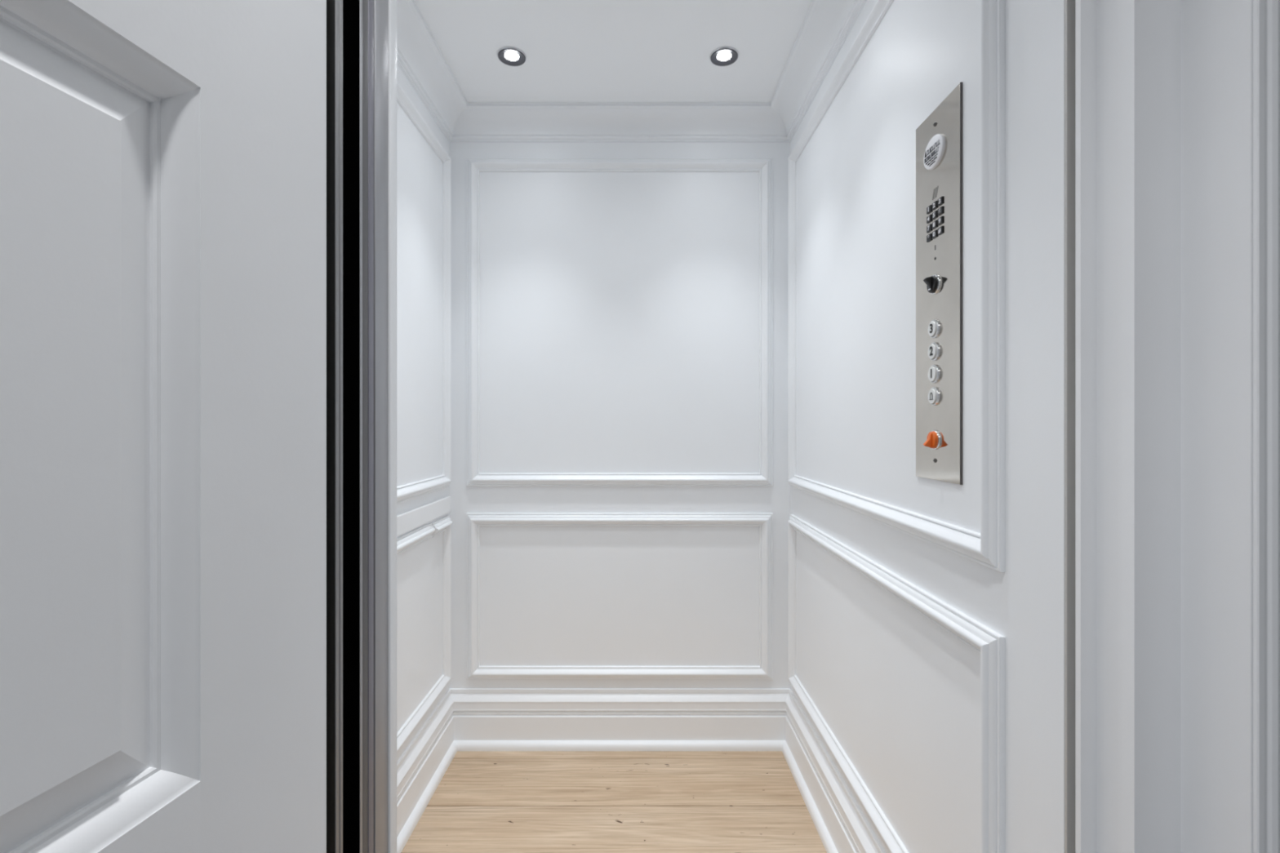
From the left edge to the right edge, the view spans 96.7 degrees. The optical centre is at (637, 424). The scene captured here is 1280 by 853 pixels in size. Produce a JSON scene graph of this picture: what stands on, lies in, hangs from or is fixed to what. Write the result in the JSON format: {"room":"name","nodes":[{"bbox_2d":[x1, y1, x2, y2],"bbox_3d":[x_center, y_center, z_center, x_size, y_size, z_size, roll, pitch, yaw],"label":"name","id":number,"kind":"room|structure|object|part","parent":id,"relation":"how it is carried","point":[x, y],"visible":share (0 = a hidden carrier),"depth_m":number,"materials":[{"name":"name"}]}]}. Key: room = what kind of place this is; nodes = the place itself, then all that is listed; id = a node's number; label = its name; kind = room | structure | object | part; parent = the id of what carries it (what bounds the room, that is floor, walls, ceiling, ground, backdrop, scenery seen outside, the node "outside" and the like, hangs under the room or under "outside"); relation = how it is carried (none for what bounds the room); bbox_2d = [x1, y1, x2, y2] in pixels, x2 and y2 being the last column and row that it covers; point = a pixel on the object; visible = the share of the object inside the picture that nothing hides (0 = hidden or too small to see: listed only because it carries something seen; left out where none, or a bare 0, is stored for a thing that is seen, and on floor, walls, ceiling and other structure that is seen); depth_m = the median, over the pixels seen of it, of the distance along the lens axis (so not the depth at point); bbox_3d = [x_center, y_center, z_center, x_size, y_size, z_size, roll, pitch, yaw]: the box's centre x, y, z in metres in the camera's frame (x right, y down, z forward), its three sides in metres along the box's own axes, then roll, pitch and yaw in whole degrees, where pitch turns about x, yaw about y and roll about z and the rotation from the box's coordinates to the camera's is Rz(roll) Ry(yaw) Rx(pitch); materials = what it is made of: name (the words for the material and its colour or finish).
{"room":"home elevator","nodes":[
{"label":"home elevator","id":0,"kind":"room"},
{"bbox_2d":[388,0,396,852],"bbox_3d":[-0.477,0.029,0.766,0.299,2.113,0.022,0,0,0],"label":"door frame","id":1,"kind":"structure","parent":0,"point":[392,3],"depth_m":0.76,"materials":[{"name":"white paint"}]},
{"bbox_2d":[396,63,452,761],"bbox_3d":[-0.625,0.029,1.325,0.044,2.113,1.141,0,0,0],"label":"wall","id":2,"kind":"structure","parent":0,"point":[424,161],"depth_m":1.64,"materials":[{"name":"white paint"}]},
{"bbox_3d":[-0.617,0.316,1.278,0.020,0.043,0.837,0,0,0],"label":"rail moulding","id":3,"kind":"part","parent":2,"relation":"part of","materials":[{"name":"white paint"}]},
{"bbox_3d":[-0.617,0.825,1.366,0.020,0.043,1.012,0,0,0],"label":"rail moulding","id":4,"kind":"part","parent":2,"relation":"part of","materials":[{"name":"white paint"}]},
{"bbox_3d":[-0.617,0.182,1.366,0.020,0.043,1.012,0,0,0],"label":"rail moulding","id":5,"kind":"part","parent":2,"relation":"part of","materials":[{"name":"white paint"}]},
{"bbox_3d":[-0.617,-0.866,1.366,0.020,0.043,1.012,0,0,0],"label":"rail moulding","id":6,"kind":"part","parent":2,"relation":"part of","materials":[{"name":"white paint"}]},
{"bbox_2d":[396,688,457,852],"bbox_3d":[-0.608,0.972,1.337,0.038,0.188,1.119,0,0,0],"label":"baseboard","id":7,"kind":"structure","parent":2,"relation":"attached to","point":[421,767],"depth_m":1.61,"materials":[{"name":"white paint"}]},
{"bbox_2d":[396,0,467,142],"bbox_3d":[-0.584,-0.985,1.337,0.086,0.085,1.119,0,0,0],"label":"trim","id":8,"kind":"structure","parent":2,"relation":"attached to","point":[420,57],"depth_m":1.58,"materials":[{"name":"white paint"}]},
{"bbox_3d":[-0.615,0.320,1.796,0.024,0.043,0.152,0,0,0],"label":"rail moulding","id":9,"kind":"part","parent":2,"relation":"part of","materials":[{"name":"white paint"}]},
{"bbox_3d":[-0.617,0.570,1.851,0.020,0.552,0.043,0,0,0],"label":"stile moulding","id":10,"kind":"part","parent":2,"relation":"part of","materials":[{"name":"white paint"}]},
{"bbox_3d":[-0.617,-0.342,1.851,0.020,1.091,0.043,0,0,0],"label":"stile moulding","id":11,"kind":"part","parent":2,"relation":"part of","materials":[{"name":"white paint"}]},
{"bbox_2d":[413,0,812,102],"bbox_3d":[-0.059,-1.037,1.298,1.176,0.020,1.237,0,0,0],"label":"ceiling","id":12,"kind":"structure","parent":0,"point":[575,51],"depth_m":1.54,"materials":[{"name":"white paint"}]},
{"bbox_2d":[497,46,526,66],"bbox_3d":[-0.350,-1.024,1.583,0.080,0.006,0.080,0,0,0],"label":"recessed light","id":13,"kind":"object","parent":12,"relation":"in","point":[508,55],"visible":1,"depth_m":1.58,"materials":[{"name":"silver metal"}]},
{"bbox_2d":[709,46,738,66],"bbox_3d":[0.241,-1.024,1.583,0.080,0.006,0.080,0,0,0],"label":"recessed light","id":14,"kind":"object","parent":12,"relation":"in","point":[723,55],"visible":1,"depth_m":1.58,"materials":[{"name":"silver metal"}]},
{"bbox_2d":[400,751,826,852],"bbox_3d":[-0.059,1.096,1.298,1.176,0.060,1.237,0,0,0],"label":"floor","id":15,"kind":"structure","parent":0,"point":[484,802],"depth_m":1.59,"materials":[{"name":"beige wood"}]},
{"bbox_2d":[360,0,388,852],"bbox_3d":[-0.355,0.021,0.715,0.050,2.090,0.076,0,0,0],"label":"door frame","id":16,"kind":"structure","parent":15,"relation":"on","point":[374,14],"depth_m":0.71,"materials":[{"name":"silver metal"}]},
{"bbox_3d":[-0.355,0.021,0.735,0.050,2.090,0.038,0,0,0],"label":"plate","id":17,"kind":"part","parent":16,"relation":"part of","materials":[{"name":"silver metal"}]},
{"bbox_2d":[449,142,790,688],"bbox_3d":[-0.059,0.029,1.896,1.176,2.113,0.040,0,0,0],"label":"wall","id":18,"kind":"structure","parent":0,"point":[620,486],"depth_m":1.90,"materials":[{"name":"white paint"}]},
{"bbox_3d":[-0.547,0.570,1.886,0.043,0.552,0.020,0,0,0],"label":"stile moulding","id":19,"kind":"part","parent":18,"relation":"part of","materials":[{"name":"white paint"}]},
{"bbox_3d":[-0.547,-0.342,1.886,0.043,1.091,0.020,0,0,0],"label":"stile moulding","id":20,"kind":"part","parent":18,"relation":"part of","materials":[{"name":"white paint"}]},
{"bbox_3d":[-0.060,0.182,1.886,1.018,0.043,0.020,0,0,0],"label":"rail moulding","id":21,"kind":"part","parent":18,"relation":"part of","materials":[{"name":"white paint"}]},
{"bbox_3d":[-0.060,0.825,1.886,1.018,0.043,0.020,0,0,0],"label":"rail moulding","id":22,"kind":"part","parent":18,"relation":"part of","materials":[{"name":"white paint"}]},
{"bbox_3d":[-0.060,0.316,1.886,1.018,0.043,0.020,0,0,0],"label":"rail moulding","id":23,"kind":"part","parent":18,"relation":"part of","materials":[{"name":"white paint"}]},
{"bbox_3d":[-0.060,-0.866,1.886,1.018,0.043,0.020,0,0,0],"label":"rail moulding","id":24,"kind":"part","parent":18,"relation":"part of","materials":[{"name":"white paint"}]},
{"bbox_2d":[449,688,790,751],"bbox_3d":[-0.059,0.972,1.877,1.136,0.188,0.038,0,0,0],"label":"baseboard","id":25,"kind":"structure","parent":18,"relation":"attached to","point":[486,719],"depth_m":1.88,"materials":[{"name":"white paint"}]},
{"bbox_2d":[450,102,789,142],"bbox_3d":[-0.059,-0.985,1.853,1.136,0.085,0.086,0,0,0],"label":"trim","id":26,"kind":"structure","parent":18,"relation":"attached to","point":[480,122],"depth_m":1.86,"materials":[{"name":"white paint"}]},
{"bbox_3d":[0.427,0.570,1.886,0.043,0.552,0.020,0,0,0],"label":"stile moulding","id":27,"kind":"part","parent":18,"relation":"part of","materials":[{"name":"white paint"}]},
{"bbox_3d":[0.427,-0.342,1.886,0.043,1.091,0.020,0,0,0],"label":"stile moulding","id":28,"kind":"part","parent":18,"relation":"part of","materials":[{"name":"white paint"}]},
{"bbox_2d":[788,0,1075,852],"bbox_3d":[0.516,0.029,1.286,0.055,2.113,1.221,0,0,0],"label":"wall","id":29,"kind":"structure","parent":0,"point":[932,623],"depth_m":0.95,"materials":[{"name":"white paint"}]},
{"bbox_3d":[0.499,0.570,1.847,0.020,0.552,0.043,0,0,0],"label":"stile moulding","id":30,"kind":"part","parent":29,"relation":"part of","materials":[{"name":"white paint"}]},
{"bbox_3d":[0.499,-0.342,1.847,0.020,1.091,0.043,0,0,0],"label":"stile moulding","id":31,"kind":"part","parent":29,"relation":"part of","materials":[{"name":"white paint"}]},
{"bbox_2d":[770,0,866,142],"bbox_3d":[0.466,-0.985,1.288,0.086,0.085,1.217,0,0,0],"label":"trim","id":32,"kind":"structure","parent":29,"relation":"attached to","point":[827,24],"depth_m":1.52,"materials":[{"name":"white paint"}]},
{"bbox_2d":[782,688,885,852],"bbox_3d":[0.490,0.972,1.302,0.038,0.188,1.187,0,0,0],"label":"baseboard","id":33,"kind":"structure","parent":29,"relation":"attached to","point":[841,824],"depth_m":1.49,"materials":[{"name":"white paint"}]},
{"bbox_3d":[0.499,-0.866,1.328,0.020,0.043,1.080,0,0,0],"label":"rail moulding","id":34,"kind":"part","parent":29,"relation":"part of","materials":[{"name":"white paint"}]},
{"bbox_3d":[0.499,0.825,1.328,0.020,0.043,1.080,0,0,0],"label":"rail moulding","id":35,"kind":"part","parent":29,"relation":"part of","materials":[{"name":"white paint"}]},
{"bbox_3d":[0.499,0.182,1.328,0.020,0.043,1.080,0,0,0],"label":"rail moulding","id":36,"kind":"part","parent":29,"relation":"part of","materials":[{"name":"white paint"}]},
{"bbox_3d":[0.499,0.316,1.328,0.020,0.043,1.080,0,0,0],"label":"rail moulding","id":37,"kind":"part","parent":29,"relation":"part of","materials":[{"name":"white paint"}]},
{"bbox_2d":[915,82,962,484],"bbox_3d":[0.498,-0.222,0.962,0.023,0.631,0.143,0,0,0],"label":"control panel","id":38,"kind":"object","parent":29,"relation":"attached to","point":[939,138],"visible":1,"depth_m":0.95,"materials":[{"name":"silver metal"}]},
{"bbox_3d":[0.502,0.025,0.966,0.009,0.030,0.030,0,0,0],"label":"selector knob","id":39,"kind":"part","parent":38,"relation":"part of","materials":[{"name":"orange plastic"}]},
{"bbox_3d":[0.502,-0.238,0.966,0.009,0.030,0.030,0,0,0],"label":"selector knob","id":40,"kind":"part","parent":38,"relation":"part of","materials":[{"name":"black plastic"}]},
{"bbox_3d":[0.499,0.570,0.809,0.020,0.552,0.043,0,0,0],"label":"stile moulding","id":41,"kind":"part","parent":29,"relation":"part of","materials":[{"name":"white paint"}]},
{"bbox_3d":[0.499,-0.342,0.809,0.020,1.091,0.043,0,0,0],"label":"stile moulding","id":42,"kind":"part","parent":29,"relation":"part of","materials":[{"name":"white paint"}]},
{"bbox_3d":[-1.415,-0.234,0.568,1.970,2.600,0.064,0,0,0],"label":"wall","id":43,"kind":"structure","parent":0,"visible":0},
{"bbox_2d":[0,0,326,852],"bbox_3d":[-0.406,0.031,0.200,0.044,2.050,0.820,0,0,8],"label":"door","id":44,"kind":"structure","parent":43,"relation":"in","point":[163,162],"depth_m":0.44,"materials":[{"name":"white paint"}]},
{"bbox_3d":[-0.405,0.007,0.199,0.030,0.515,0.482,0,0,8],"label":"raised panel","id":45,"kind":"part","parent":44,"relation":"part of","materials":[{"name":"white paint"}]},
{"bbox_3d":[-0.399,-0.258,0.199,0.030,0.024,0.522,0,0,8],"label":"panel moulding","id":46,"kind":"part","parent":44,"relation":"part of","materials":[{"name":"white paint"}]},
{"bbox_3d":[-0.399,0.273,0.199,0.030,0.024,0.522,0,0,8],"label":"panel moulding","id":47,"kind":"part","parent":44,"relation":"part of","materials":[{"name":"white paint"}]},
{"bbox_3d":[-0.406,-0.345,0.200,0.044,0.151,0.522,0,0,8],"label":"rail","id":48,"kind":"part","parent":44,"relation":"part of","materials":[{"name":"white paint"}]},
{"bbox_3d":[-0.406,0.360,0.200,0.044,0.151,0.522,0,0,8],"label":"rail","id":49,"kind":"part","parent":44,"relation":"part of","materials":[{"name":"white paint"}]},
{"bbox_3d":[-0.366,0.007,0.445,0.030,0.555,0.024,0,0,8],"label":"panel moulding","id":50,"kind":"part","parent":44,"relation":"part of","materials":[{"name":"white paint"}]},
{"bbox_2d":[326,0,359,852],"bbox_3d":[-0.380,0.021,0.638,0.100,2.090,0.077,0,0,0],"label":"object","id":51,"kind":"structure","parent":43,"relation":"attached to","point":[343,16],"depth_m":0.64,"materials":[{"name":"black rubber"}]},
{"bbox_3d":[1.531,-0.234,0.568,1.738,2.600,0.064,0,0,0],"label":"wall","id":52,"kind":"structure","parent":0,"visible":0},
{"bbox_2d":[1075,0,1279,852],"bbox_3d":[0.606,-0.059,0.593,0.189,2.250,0.142,0,0,0],"label":"trim","id":53,"kind":"structure","parent":52,"relation":"attached to","point":[1178,101],"depth_m":0.61,"materials":[{"name":"white paint"}]},
{"bbox_3d":[0.621,-0.059,0.529,0.082,2.250,0.014,0,0,0],"label":"casing","id":54,"kind":"part","parent":53,"relation":"part of","materials":[{"name":"white paint"}]}
]}

